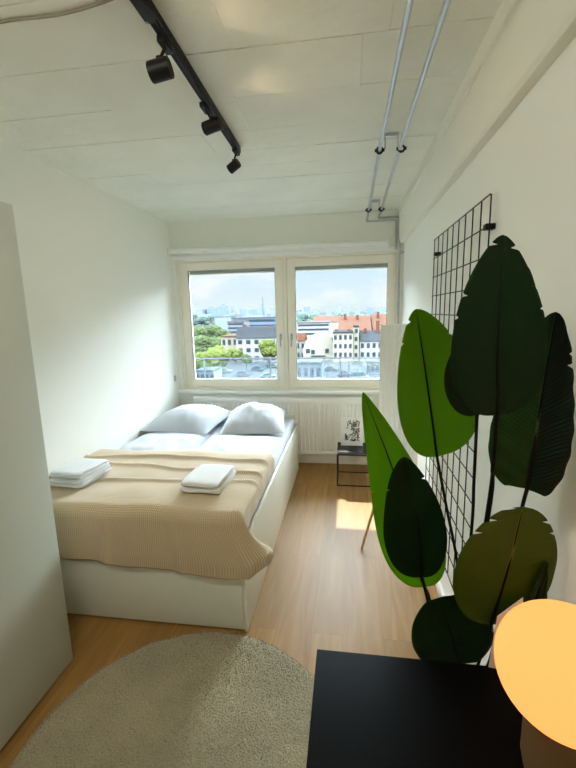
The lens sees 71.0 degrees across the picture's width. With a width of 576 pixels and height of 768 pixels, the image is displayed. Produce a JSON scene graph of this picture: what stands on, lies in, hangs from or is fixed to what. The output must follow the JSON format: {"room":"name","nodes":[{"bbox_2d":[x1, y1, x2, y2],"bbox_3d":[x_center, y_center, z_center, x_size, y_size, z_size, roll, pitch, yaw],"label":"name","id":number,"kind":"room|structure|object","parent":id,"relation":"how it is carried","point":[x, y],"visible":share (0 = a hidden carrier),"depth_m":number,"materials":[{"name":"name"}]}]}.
{"room":"bedroom","nodes":[
{"label":"bedroom","id":0,"kind":"room"},
{"bbox_2d":[0,141,180,474],"bbox_3d":[-1.782,0.029,1.831,0.200,3.186,6.441,0,10,8],"label":"wall","id":1,"kind":"structure","parent":0,"point":[96,269],"depth_m":3.04,"materials":[{"name":"white paint"}]},
{"bbox_2d":[0,463,438,767],"bbox_3d":[-0.435,1.524,1.773,2.890,0.200,6.191,0,10,8],"label":"floor","id":2,"kind":"structure","parent":0,"point":[320,590],"depth_m":2.38,"materials":[{"name":"brown wood"}]},
{"bbox_2d":[0,201,72,749],"bbox_3d":[-1.449,0.416,1.399,0.576,2.160,0.997,0,10,8],"label":"wardrobe","id":3,"kind":"object","parent":2,"relation":"on","point":[36,648],"visible":1,"depth_m":1.71,"materials":[{"name":"grey laminate"}]},
{"bbox_2d":[10,629,313,767],"bbox_3d":[-0.420,1.444,1.541,1.299,0.037,1.295,-5,11,-20],"label":"round rug","id":4,"kind":"object","parent":2,"relation":"on","point":[207,699],"visible":0.96,"depth_m":1.73,"materials":[{"name":"carpet"}]},
{"bbox_2d":[60,415,298,631],"bbox_3d":[-0.743,0.834,3.363,1.388,0.611,2.319,0,10,8],"label":"bed","id":5,"kind":"object","parent":2,"relation":"on","point":[95,588],"visible":0.43,"depth_m":2.26,"materials":[{"name":"white laminate"}]},
{"bbox_2d":[153,418,293,525],"bbox_3d":[-0.748,0.685,3.340,1.333,0.250,2.262,0,10,8],"label":"mattress","id":6,"kind":"object","parent":5,"relation":"on","point":[288,423],"visible":0.11,"depth_m":3.78,"materials":[{"name":"grey fabric"}]},
{"bbox_2d":[49,449,274,579],"bbox_3d":[-0.779,0.745,2.625,1.506,0.376,0.980,0,10,8],"label":"blanket","id":7,"kind":"object","parent":6,"relation":"on","point":[137,514],"visible":0.83,"depth_m":2.20,"materials":[{"name":"beige fabric"}]},
{"bbox_2d":[49,464,111,487],"bbox_3d":[-1.315,0.576,2.573,0.273,0.046,0.319,0,10,8],"label":"folded towel","id":8,"kind":"object","parent":7,"relation":"on","point":[54,481],"visible":0.57,"depth_m":2.45,"materials":[{"name":"white fabric"}]},
{"bbox_2d":[49,458,108,478],"bbox_3d":[-1.321,0.534,2.575,0.239,0.039,0.283,1,10,15],"label":"folded towel","id":9,"kind":"object","parent":8,"relation":"on","point":[81,468],"visible":1,"depth_m":2.53,"materials":[{"name":"white fabric"}]},
{"bbox_2d":[180,464,235,493],"bbox_3d":[-0.477,0.567,2.442,0.264,0.069,0.324,0,10,8],"label":"folded towel","id":10,"kind":"object","parent":7,"relation":"on","point":[205,478],"visible":1,"depth_m":2.36,"materials":[{"name":"white fabric"}]},
{"bbox_2d":[118,432,211,449],"bbox_3d":[-1.131,0.558,3.118,0.655,0.113,1.450,0,10,8],"label":"duvet","id":11,"kind":"object","parent":6,"relation":"on","point":[173,440],"visible":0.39,"depth_m":3.40,"materials":[{"name":"grey fabric"}]},
{"bbox_2d":[140,404,230,434],"bbox_3d":[-0.979,0.308,4.052,0.680,0.170,0.740,1,10,14],"label":"pillow","id":12,"kind":"object","parent":6,"relation":"on","point":[189,418],"visible":0.98,"depth_m":3.83,"materials":[{"name":"grey fabric"}]},
{"bbox_2d":[198,435,282,455],"bbox_3d":[-0.471,0.564,3.001,0.665,0.112,1.410,0,10,8],"label":"duvet","id":13,"kind":"object","parent":6,"relation":"on","point":[222,443],"visible":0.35,"depth_m":3.28,"materials":[{"name":"grey fabric"}]},
{"bbox_2d":[219,402,285,434],"bbox_3d":[-0.325,0.294,3.963,0.600,0.201,0.760,-1,10,1],"label":"pillow","id":14,"kind":"object","parent":6,"relation":"on","point":[252,417],"visible":0.98,"depth_m":3.72,"materials":[{"name":"grey fabric"}]},
{"bbox_2d":[337,442,369,486],"bbox_3d":[0.673,0.812,4.111,0.341,0.334,0.356,0,10,8],"label":"side table","id":15,"kind":"object","parent":2,"relation":"on","point":[363,446],"visible":0.47,"depth_m":3.98,"materials":[{"name":"black metal"}]},
{"bbox_2d":[339,444,362,453],"bbox_3d":[0.630,0.654,4.056,0.235,0.021,0.250,0,10,8],"label":"book","id":16,"kind":"object","parent":15,"relation":"on","point":[343,449],"visible":0.86,"depth_m":4.01,"materials":[{"name":"black paper"}]},
{"bbox_2d":[341,418,362,445],"bbox_3d":[0.654,0.488,4.146,0.220,0.279,0.090,0,10,8],"label":"art print","id":17,"kind":"object","parent":16,"relation":"on","point":[351,428],"visible":1,"depth_m":4.13,"materials":[{"name":"white paper"}]},
{"bbox_2d":[337,442,366,455],"bbox_3d":[0.669,0.657,4.084,0.336,0.018,0.351,0,10,8],"label":"tray","id":18,"kind":"object","parent":15,"relation":"on","point":[364,447],"depth_m":3.94,"materials":[{"name":"black metal"}]},
{"bbox_2d":[361,324,417,548],"bbox_3d":[0.709,0.394,2.820,0.387,1.603,0.356,0,10,8],"label":"floor lamp","id":19,"kind":"object","parent":2,"relation":"on","point":[391,335],"visible":0.3,"depth_m":2.64,"materials":[{"name":"beige fabric"}]},
{"bbox_2d":[306,649,523,767],"bbox_3d":[0.365,1.179,0.891,0.638,0.750,0.585,0,10,8],"label":"desk","id":20,"kind":"object","parent":2,"relation":"on","point":[368,710],"visible":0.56,"depth_m":0.96,"materials":[{"name":"black laminate"}]},
{"bbox_2d":[488,597,522,668],"bbox_3d":[0.575,0.653,1.052,0.084,0.231,0.013,1,10,15],"label":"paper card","id":21,"kind":"object","parent":20,"relation":"on","point":[500,616],"visible":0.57,"depth_m":1.05,"materials":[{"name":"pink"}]},
{"bbox_2d":[494,599,575,767],"bbox_3d":[0.542,0.625,0.798,0.250,0.366,0.250,0,10,8],"label":"table lamp","id":22,"kind":"object","parent":20,"relation":"on","point":[535,641],"visible":1,"depth_m":0.75,"materials":[{"name":"orange"}]},
{"bbox_2d":[362,235,574,665],"bbox_3d":[0.490,0.545,1.289,0.371,1.854,0.662,-3,10,-8],"label":"banana plant","id":23,"kind":"object","parent":2,"relation":"on","point":[507,361],"visible":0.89,"depth_m":1.04,"materials":[{"name":"green plant"}]},
{"bbox_2d":[0,0,502,222],"bbox_3d":[-0.495,-1.373,1.310,2.490,0.303,5.891,0,10,8],"label":"ceiling","id":24,"kind":"structure","parent":0,"point":[302,87],"depth_m":1.85,"materials":[{"name":"paint"}]},
{"bbox_2d":[0,0,113,23],"bbox_3d":[-1.077,-1.216,1.398,1.304,0.013,0.048,1,10,15],"label":"cable","id":25,"kind":"object","parent":24,"relation":"attached to","point":[86,7],"visible":1,"depth_m":1.32,"materials":[{"name":"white plastic"}]},
{"bbox_2d":[130,0,240,173],"bbox_3d":[-0.370,-1.210,1.792,0.130,0.190,1.310,0,10,7],"label":"track light","id":26,"kind":"object","parent":24,"relation":"attached to","point":[159,69],"visible":1,"depth_m":1.48,"materials":[{"name":"black metal"}]},
{"bbox_2d":[365,199,384,212],"bbox_3d":[0.793,-1.621,3.682,0.171,0.102,0.044,0,10,8],"label":"bracket","id":27,"kind":"object","parent":24,"relation":"attached to","point":[377,200],"visible":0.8,"depth_m":3.68,"materials":[{"name":"black"}]},
{"bbox_2d":[378,0,450,323],"bbox_3d":[0.607,-0.292,1.349,0.247,1.776,5.866,0,10,8],"label":"conduit pipe","id":28,"kind":"object","parent":27,"relation":"attached to","point":[446,3],"visible":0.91,"depth_m":1.77,"materials":[{"name":"grey metal"}]},
{"bbox_2d":[375,132,406,154],"bbox_3d":[0.586,-1.373,2.309,0.178,0.102,0.044,0,10,8],"label":"bracket","id":29,"kind":"object","parent":24,"relation":"attached to","point":[393,135],"visible":0.82,"depth_m":2.30,"materials":[{"name":"black"}]},
{"bbox_2d":[366,0,412,249],"bbox_3d":[0.517,-1.001,1.234,0.321,0.316,5.866,0,10,8],"label":"conduit pipe","id":30,"kind":"object","parent":29,"relation":"attached to","point":[408,7],"visible":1,"depth_m":1.69,"materials":[{"name":"grey metal"}]},
{"bbox_2d":[168,209,403,409],"bbox_3d":[-0.015,-0.499,4.575,2.490,3.186,0.300,0,10,8],"label":"wall","id":31,"kind":"structure","parent":0,"point":[346,226],"depth_m":4.25,"materials":[{"name":"white paint"}]},
{"bbox_2d":[179,259,285,386],"bbox_3d":[-0.619,-0.658,4.551,1.165,1.400,0.123,0,10,8],"label":"window","id":32,"kind":"structure","parent":31,"relation":"in","point":[277,264],"depth_m":4.54,"materials":[{"name":"white plastic"}]},
{"bbox_2d":[167,238,388,254],"bbox_3d":[-0.145,-1.427,4.226,2.326,0.099,0.091,0,10,8],"label":"roller blind","id":33,"kind":"object","parent":31,"relation":"attached to","point":[366,243],"visible":1,"depth_m":4.19,"materials":[{"name":"white fabric"}]},
{"bbox_2d":[178,389,378,393],"bbox_3d":[-0.021,0.081,4.550,2.490,0.030,0.156,0,10,8],"label":"trim","id":34,"kind":"structure","parent":31,"relation":"attached to","point":[241,391],"depth_m":4.51,"materials":[{"name":"white"}]},
{"bbox_2d":[193,396,372,454],"bbox_3d":[-0.078,0.460,4.555,2.010,0.648,0.096,0,10,8],"label":"radiator","id":35,"kind":"object","parent":31,"relation":"attached to","point":[318,419],"visible":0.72,"depth_m":4.46,"materials":[{"name":"white metal"}]},
{"bbox_2d":[194,396,371,397],"bbox_3d":[-0.085,0.150,4.497,2.002,0.018,0.044,0,10,8],"label":"grille","id":36,"kind":"object","parent":35,"relation":"attached to","point":[194,396],"depth_m":4.52,"materials":[{"name":"white metal"}]},
{"bbox_2d":[171,246,401,260],"bbox_3d":[-0.063,-1.377,4.270,2.460,0.047,0.039,0,10,8],"label":"trim","id":37,"kind":"structure","parent":31,"relation":"attached to","point":[389,248],"depth_m":4.25,"materials":[{"name":"white"}]},
{"bbox_2d":[177,251,398,389],"bbox_3d":[-0.026,-0.666,4.499,2.400,1.458,0.112,0,10,8],"label":"trim","id":38,"kind":"structure","parent":31,"relation":"attached to","point":[284,258],"depth_m":4.46,"materials":[{"name":"white"}]},
{"bbox_2d":[190,264,386,275],"bbox_3d":[-0.022,-1.323,4.478,2.360,0.147,0.120,0,10,8],"label":"roller blind","id":39,"kind":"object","parent":31,"relation":"attached to","point":[369,266],"depth_m":4.44,"materials":[{"name":"grey fabric"}]},
{"bbox_2d":[298,454,367,464],"bbox_3d":[-0.007,0.851,4.655,2.490,0.100,0.019,0,10,8],"label":"baseboard","id":40,"kind":"structure","parent":31,"relation":"attached to","point":[303,458],"depth_m":4.57,"materials":[{"name":"white"}]},
{"bbox_2d":[287,254,396,386],"bbox_3d":[0.570,-0.655,4.376,1.149,1.400,0.123,0,10,8],"label":"window","id":41,"kind":"structure","parent":31,"relation":"in","point":[390,260],"depth_m":4.36,"materials":[{"name":"white"}]},
{"bbox_2d":[402,36,575,665],"bbox_3d":[0.879,0.036,1.438,0.200,3.186,6.441,0,10,8],"label":"wall","id":42,"kind":"structure","parent":0,"point":[528,166],"depth_m":1.34,"materials":[{"name":"white paint"}]},
{"bbox_2d":[435,581,467,663],"bbox_3d":[0.793,1.388,1.608,0.014,0.070,5.872,0,10,8],"label":"baseboard","id":43,"kind":"structure","parent":42,"relation":"attached to","point":[438,585],"depth_m":2.41,"materials":[{"name":"white"}]},
{"bbox_2d":[425,193,495,591],"bbox_3d":[0.869,0.089,2.179,0.037,1.826,1.026,0,10,8],"label":"grid","id":44,"kind":"object","parent":42,"relation":"attached to","point":[489,226],"visible":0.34,"depth_m":2.03,"materials":[{"name":"black metal"}]},
{"bbox_2d":[398,0,575,242],"bbox_3d":[0.712,-1.069,1.186,0.063,0.334,5.891,0,10,8],"label":"beam","id":45,"kind":"structure","parent":42,"relation":"attached to","point":[524,38],"depth_m":1.45,"materials":[{"name":"white paint"}]},
{"bbox_3d":[0.285,0.926,5.368,7.000,0.190,0.790,0,10,8],"label":"floor","id":46,"kind":"structure","parent":0,"visible":0},
{"bbox_2d":[195,357,379,377],"bbox_3d":[0.315,0.208,5.557,7.000,1.156,0.040,0,10,8],"label":"glass railing","id":47,"kind":"object","parent":46,"relation":"on","point":[340,358],"visible":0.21,"depth_m":5.47,"materials":[{"name":"grey"}]},
{"label":"outside","id":48,"kind":"structure","parent":0,"visible":0},
{"bbox_2d":[195,311,378,377],"bbox_3d":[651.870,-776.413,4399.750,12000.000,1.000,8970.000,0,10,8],"label":"ground","id":49,"kind":"structure","parent":48,"point":[355,365],"depth_m":133.96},
{"bbox_2d":[192,312,199,324],"bbox_3d":[-151.708,-103.242,641.763,23.201,22.653,19.896,0,10,8],"label":"leafy tree","id":50,"kind":"object","parent":49,"relation":"on","point":[196,319],"visible":0.59,"depth_m":634.66,"materials":[{"name":"green plant"}]},
{"bbox_2d":[193,325,208,336],"bbox_3d":[-50.024,-26.484,223.865,11.914,12.708,14.157,0,10,8],"label":"leafy tree","id":51,"kind":"object","parent":49,"relation":"on","point":[199,330],"visible":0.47,"depth_m":218.82,"materials":[{"name":"green plant"}]},
{"bbox_2d":[196,309,206,314],"bbox_3d":[-316.787,-255.817,1482.704,20.930,37.123,57.983,0,10,8],"label":"tower block","id":52,"kind":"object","parent":49,"relation":"on","point":[198,311],"visible":0.36,"depth_m":1454.16,"materials":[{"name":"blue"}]},
{"bbox_2d":[194,335,211,352],"bbox_3d":[-38.021,-16.200,175.009,11.259,10.066,11.571,0,10,8],"label":"leafy tree","id":53,"kind":"object","parent":49,"relation":"on","point":[202,343],"visible":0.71,"depth_m":170.94,"materials":[{"name":"green plant"}]},
{"bbox_2d":[195,351,212,368],"bbox_3d":[-24.306,-5.200,113.932,6.322,7.991,5.746,0,10,8],"label":"leafy tree","id":54,"kind":"object","parent":49,"relation":"on","point":[199,363],"visible":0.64,"depth_m":111.90,"materials":[{"name":"green plant"}]},
{"bbox_2d":[198,314,212,324],"bbox_3d":[-137.311,-105.966,666.257,24.782,19.528,21.191,0,10,8],"label":"leafy tree","id":55,"kind":"object","parent":49,"relation":"on","point":[204,318],"visible":0.94,"depth_m":660.75,"materials":[{"name":"green plant"}]},
{"bbox_2d":[196,367,221,377],"bbox_3d":[-19.947,-1.607,102.280,4.746,4.784,6.600,0,10,8],"label":"building","id":56,"kind":"structure","parent":49,"relation":"on","point":[211,372],"depth_m":99.39,"materials":[{"name":"white"}]},
{"bbox_2d":[207,307,216,318],"bbox_3d":[-283.469,-265.032,1506.073,15.495,45.566,59.927,0,10,8],"label":"tower block","id":57,"kind":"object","parent":49,"relation":"on","point":[210,310],"visible":0.64,"depth_m":1488.65,"materials":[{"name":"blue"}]},
{"bbox_2d":[203,325,221,337],"bbox_3d":[-48.733,-30.804,252.880,16.848,12.682,14.844,0,10,8],"label":"leafy tree","id":58,"kind":"object","parent":49,"relation":"on","point":[210,329],"visible":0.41,"depth_m":246.24,"materials":[{"name":"green plant"}]},
{"bbox_2d":[209,336,220,346],"bbox_3d":[-34.358,-17.385,199.525,12.666,11.931,13.854,0,10,8],"label":"leafy tree","id":59,"kind":"object","parent":49,"relation":"on","point":[215,341],"visible":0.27,"depth_m":194.36,"materials":[{"name":"green plant"}]},
{"bbox_2d":[216,307,220,316],"bbox_3d":[-336.315,-345.945,1953.180,14.651,51.236,33.474,0,10,8],"label":"tower block","id":60,"kind":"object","parent":49,"relation":"on","point":[218,309],"visible":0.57,"depth_m":1938.72,"materials":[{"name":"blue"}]},
{"bbox_2d":[207,345,230,366],"bbox_3d":[-23.381,-8.723,133.297,9.037,8.124,8.687,0,10,8],"label":"leafy tree","id":61,"kind":"object","parent":49,"relation":"on","point":[217,351],"visible":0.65,"depth_m":131.19,"materials":[{"name":"green plant"}]},
{"bbox_2d":[215,329,231,336],"bbox_3d":[-32.938,-23.489,210.638,10.137,10.640,9.704,0,10,8],"label":"leafy tree","id":62,"kind":"object","parent":49,"relation":"on","point":[220,332],"visible":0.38,"depth_m":206.24,"materials":[{"name":"green plant"}]},
{"bbox_2d":[220,304,228,315],"bbox_3d":[-356.470,-411.168,2262.338,39.556,72.658,30.587,0,10,8],"label":"tower block","id":63,"kind":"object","parent":49,"relation":"on","point":[224,309],"visible":0.79,"depth_m":2248.41,"materials":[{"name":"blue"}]},
{"bbox_2d":[222,368,231,372],"bbox_3d":[-19.709,-4.154,126.150,4.400,1.445,1.840,-2,10,-3],"label":"car","id":64,"kind":"object","parent":49,"relation":"on","point":[223,369],"visible":0.55,"depth_m":125.37,"materials":[{"name":"grey paint"}]},
{"bbox_2d":[221,334,235,350],"bbox_3d":[-22.673,-15.756,168.932,6.882,9.500,12.600,0,10,8],"label":"building","id":65,"kind":"structure","parent":49,"relation":"on","point":[228,341],"depth_m":162.79,"materials":[{"name":"beige"}]},
{"bbox_2d":[215,316,242,331],"bbox_3d":[-61.010,-63.124,423.815,22.308,15.556,30.600,0,10,8],"label":"building","id":66,"kind":"structure","parent":49,"relation":"on","point":[221,321],"depth_m":409.37,"materials":[{"name":"white"}]},
{"bbox_2d":[231,306,236,313],"bbox_3d":[-311.525,-416.794,2316.795,22.380,62.646,37.046,0,10,8],"label":"tower block","id":67,"kind":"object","parent":49,"relation":"on","point":[233,308],"visible":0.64,"depth_m":2298.08,"materials":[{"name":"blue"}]},
{"bbox_2d":[228,348,242,363],"bbox_3d":[-19.230,-10.353,147.818,5.588,6.072,5.733,0,10,8],"label":"leafy tree","id":68,"kind":"object","parent":49,"relation":"on","point":[235,353],"visible":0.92,"depth_m":145.82,"materials":[{"name":"green plant"}]},
{"bbox_2d":[227,320,248,333],"bbox_3d":[-27.386,-28.146,225.927,9.363,14.215,12.600,0,10,8],"label":"building","id":69,"kind":"structure","parent":49,"relation":"on","point":[232,326],"depth_m":219.55,"materials":[{"name":"grey"}]},
{"bbox_2d":[235,371,250,376],"bbox_3d":[-13.313,-3.080,119.243,4.400,1.445,1.840,-4,10,-14],"label":"car","id":70,"kind":"object","parent":49,"relation":"on","point":[239,373],"visible":1,"depth_m":118.44,"materials":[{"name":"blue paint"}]},
{"bbox_2d":[240,308,248,315],"bbox_3d":[-259.414,-425.114,2403.444,42.606,46.371,56.922,0,10,8],"label":"tower block","id":71,"kind":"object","parent":49,"relation":"on","point":[243,312],"visible":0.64,"depth_m":2375.95,"materials":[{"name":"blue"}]},
{"bbox_2d":[240,354,252,371],"bbox_3d":[-12.920,-6.553,126.022,3.928,5.909,3.732,0,10,8],"label":"leafy tree","id":72,"kind":"object","parent":49,"relation":"on","point":[246,361],"visible":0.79,"depth_m":124.94,"materials":[{"name":"green plant"}]},
{"bbox_2d":[249,309,256,315],"bbox_3d":[-142.155,-286.620,1643.109,21.360,33.698,57.695,0,10,8],"label":"tower block","id":73,"kind":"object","parent":49,"relation":"on","point":[253,312],"visible":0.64,"depth_m":1615.52,"materials":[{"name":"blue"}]},
{"bbox_2d":[231,316,275,325],"bbox_3d":[-19.262,-36.632,268.375,28.608,15.728,30.600,0,10,8],"label":"building","id":74,"kind":"structure","parent":49,"relation":"on","point":[253,321],"depth_m":252.39,"materials":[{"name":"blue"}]},
{"bbox_2d":[236,324,276,361],"bbox_3d":[-10.923,-16.661,159.838,15.872,13.913,14.800,0,10,8],"label":"building","id":75,"kind":"structure","parent":49,"relation":"on","point":[248,338],"depth_m":153.64,"materials":[{"name":"stone"}]},
{"bbox_2d":[251,366,264,370],"bbox_3d":[-9.592,-4.865,128.820,4.400,1.445,1.840,1,10,14],"label":"car","id":76,"kind":"object","parent":49,"relation":"on","point":[254,368],"visible":1,"depth_m":128.20,"materials":[{"name":"black paint"}]},
{"bbox_2d":[257,305,266,316],"bbox_3d":[-112.667,-315.089,1746.857,34.375,52.167,44.534,0,10,8],"label":"tower block","id":77,"kind":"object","parent":49,"relation":"on","point":[259,310],"visible":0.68,"depth_m":1726.86,"materials":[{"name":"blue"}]},
{"bbox_2d":[262,296,263,314],"bbox_3d":[-93.471,-286.369,1502.511,10.000,80.030,10.000,0,10,8],"label":"radio mast","id":78,"kind":"object","parent":49,"relation":"on","point":[262,296],"visible":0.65,"depth_m":1500.69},
{"bbox_2d":[258,339,276,363],"bbox_3d":[-6.713,-11.087,140.814,6.969,9.384,6.769,0,10,8],"label":"leafy tree","id":79,"kind":"object","parent":49,"relation":"on","point":[267,347],"visible":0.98,"depth_m":138.53,"materials":[{"name":"green plant"}]},
{"bbox_2d":[260,373,275,377],"bbox_3d":[-5.692,-2.419,114.503,4.400,1.445,1.840,-3,10,-9],"label":"car","id":80,"kind":"object","parent":49,"relation":"on","point":[263,375],"visible":0.8,"depth_m":113.62,"materials":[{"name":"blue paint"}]},
{"bbox_2d":[265,363,276,367],"bbox_3d":[-5.371,-6.070,135.054,4.400,1.445,1.840,-2,10,-3],"label":"car","id":81,"kind":"object","parent":49,"relation":"on","point":[272,364],"visible":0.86,"depth_m":134.21,"materials":[{"name":"black paint"}]},
{"bbox_2d":[270,308,275,315],"bbox_3d":[-61.284,-340.040,1914.016,38.380,40.563,46.513,0,10,8],"label":"tower block","id":82,"kind":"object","parent":49,"relation":"on","point":[272,310],"visible":0.43,"depth_m":1891.96,"materials":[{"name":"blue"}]},
{"bbox_2d":[297,333,306,356],"bbox_3d":[5.809,-16.529,170.734,3.864,9.696,10.800,0,10,8],"label":"building","id":83,"kind":"structure","parent":49,"relation":"on","point":[301,337],"depth_m":166.33,"materials":[{"name":"white paint"}]},
{"bbox_2d":[297,312,307,321],"bbox_3d":[22.623,-108.913,675.757,23.534,23.620,23.711,0,10,8],"label":"leafy tree","id":84,"kind":"object","parent":49,"relation":"on","point":[301,316],"visible":0.79,"depth_m":666.58,"materials":[{"name":"green plant"}]},
{"bbox_2d":[304,307,309,312],"bbox_3d":[70.647,-267.748,1501.337,21.610,36.190,31.969,0,10,8],"label":"tower block","id":85,"kind":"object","parent":49,"relation":"on","point":[306,309],"visible":0.57,"depth_m":1484.29,"materials":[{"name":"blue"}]},
{"bbox_2d":[297,359,323,377],"bbox_3d":[5.800,-3.169,103.831,6.470,6.127,9.600,0,10,8],"label":"building","id":86,"kind":"structure","parent":49,"relation":"on","point":[307,368],"depth_m":99.30,"materials":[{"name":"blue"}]},
{"bbox_2d":[306,313,316,320],"bbox_3d":[39.385,-111.551,702.433,23.078,23.270,23.323,0,10,8],"label":"leafy tree","id":87,"kind":"object","parent":49,"relation":"on","point":[310,316],"visible":0.44,"depth_m":696.35,"materials":[{"name":"green plant"}]},
{"bbox_2d":[297,321,330,339],"bbox_3d":[15.833,-30.521,238.606,18.778,12.465,20.600,0,10,8],"label":"building","id":88,"kind":"structure","parent":49,"relation":"on","point":[310,328],"depth_m":228.57,"materials":[{"name":"white"}]},
{"bbox_2d":[313,309,319,314],"bbox_3d":[161.975,-409.722,2292.753,35.271,35.220,58.748,0,10,8],"label":"tower block","id":89,"kind":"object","parent":49,"relation":"on","point":[316,311],"visible":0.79,"depth_m":2264.38,"materials":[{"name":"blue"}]},
{"bbox_2d":[303,331,332,360],"bbox_3d":[12.242,-15.172,158.626,11.296,10.333,14.200,0,10,8],"label":"gabled building","id":90,"kind":"structure","parent":49,"relation":"on","point":[320,344],"depth_m":151.89,"materials":[{"name":"white paint"}]},
{"bbox_2d":[312,315,339,335],"bbox_3d":[26.929,-39.459,279.504,18.441,15.273,26.800,0,10,8],"label":"building","id":91,"kind":"structure","parent":49,"relation":"on","point":[334,320],"depth_m":269.91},
{"bbox_2d":[326,307,331,314],"bbox_3d":[190.735,-338.201,1873.668,26.319,39.373,41.267,0,10,8],"label":"tower block","id":92,"kind":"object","parent":49,"relation":"on","point":[328,312],"visible":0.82,"depth_m":1854.91,"materials":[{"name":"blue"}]},
{"bbox_2d":[324,366,337,370],"bbox_3d":[13.313,-4.746,125.113,4.400,1.445,1.840,-2,10,-3],"label":"car","id":93,"kind":"object","parent":49,"relation":"on","point":[326,368],"visible":0.96,"depth_m":124.27,"materials":[{"name":"paint"}]},
{"bbox_2d":[333,312,346,315],"bbox_3d":[83.470,-103.975,636.763,23.187,19.028,24.272,0,10,8],"label":"leafy tree","id":94,"kind":"object","parent":49,"relation":"on","point":[336,313],"visible":0.23,"depth_m":627.26,"materials":[{"name":"green plant"}]},
{"bbox_2d":[333,329,352,361],"bbox_3d":[20.927,-15.051,153.356,7.183,11.532,14.600,0,10,8],"label":"building","id":95,"kind":"structure","parent":49,"relation":"on","point":[342,339],"depth_m":146.53,"materials":[{"name":"paint"}]},
{"bbox_2d":[337,371,349,375],"bbox_3d":[16.204,-2.993,114.841,4.400,1.445,1.840,-1,10,3],"label":"car","id":96,"kind":"object","parent":49,"relation":"on","point":[342,372],"visible":0.58,"depth_m":114.01,"materials":[{"name":"grey paint"}]},
{"bbox_2d":[344,306,348,315],"bbox_3d":[211.235,-261.250,1451.143,16.799,34.418,40.143,0,10,8],"label":"tower block","id":97,"kind":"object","parent":49,"relation":"on","point":[346,308],"visible":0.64,"depth_m":1431.27,"materials":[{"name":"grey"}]},
{"bbox_2d":[338,314,371,329],"bbox_3d":[32.482,-25.951,197.941,15.056,16.893,34.800,0,10,8],"label":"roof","id":98,"kind":"structure","parent":49,"relation":"on","point":[364,321],"depth_m":189.44,"materials":[{"name":"tile"}]},
{"bbox_2d":[353,325,358,360],"bbox_3d":[25.441,-15.555,151.569,2.005,12.939,10.600,0,10,8],"label":"building","id":99,"kind":"structure","parent":49,"relation":"on","point":[355,327],"depth_m":146.64,"materials":[{"name":"stone"}]},
{"bbox_2d":[355,307,359,313],"bbox_3d":[396.277,-421.258,2311.088,28.467,40.697,45.769,0,10,8],"label":"tower block","id":100,"kind":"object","parent":49,"relation":"on","point":[357,309],"visible":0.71,"depth_m":2288.56,"materials":[{"name":"grey"}]},
{"bbox_2d":[349,371,368,377],"bbox_3d":[18.916,-2.202,107.585,5.200,2.295,2.040,0,10,8],"label":"van","id":101,"kind":"object","parent":49,"relation":"on","point":[353,374],"visible":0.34,"depth_m":106.74,"materials":[{"name":"grey paint"}]},
{"bbox_2d":[359,321,379,360],"bbox_3d":[31.257,-16.784,153.566,8.324,14.392,14.800,0,10,8],"label":"building","id":102,"kind":"structure","parent":49,"relation":"on","point":[369,340],"depth_m":147.72,"materials":[{"name":"stone"}]},
{"bbox_2d":[366,307,373,314],"bbox_3d":[309.132,-273.718,1521.521,26.930,29.871,41.063,0,10,8],"label":"tower block","id":103,"kind":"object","parent":49,"relation":"on","point":[369,310],"visible":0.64,"depth_m":1501.42,"materials":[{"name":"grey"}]},
{"bbox_2d":[365,358,379,373],"bbox_3d":[26.232,-5.390,120.427,6.167,3.761,8.600,0,10,8],"label":"building","id":104,"kind":"structure","parent":49,"relation":"on","point":[372,366],"depth_m":116.74,"materials":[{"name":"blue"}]},
{"bbox_2d":[370,312,385,329],"bbox_3d":[47.654,-27.042,200.630,13.061,17.401,34.800,0,10,8],"label":"building","id":105,"kind":"structure","parent":49,"relation":"on","point":[374,317],"depth_m":194.53,"materials":[{"name":"tile"}]},
{"bbox_2d":[378,307,385,313],"bbox_3d":[437.521,-341.591,1879.547,31.875,32.583,38.280,0,10,8],"label":"tower block","id":106,"kind":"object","parent":49,"relation":"on","point":[381,310],"visible":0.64,"depth_m":1861.04,"materials":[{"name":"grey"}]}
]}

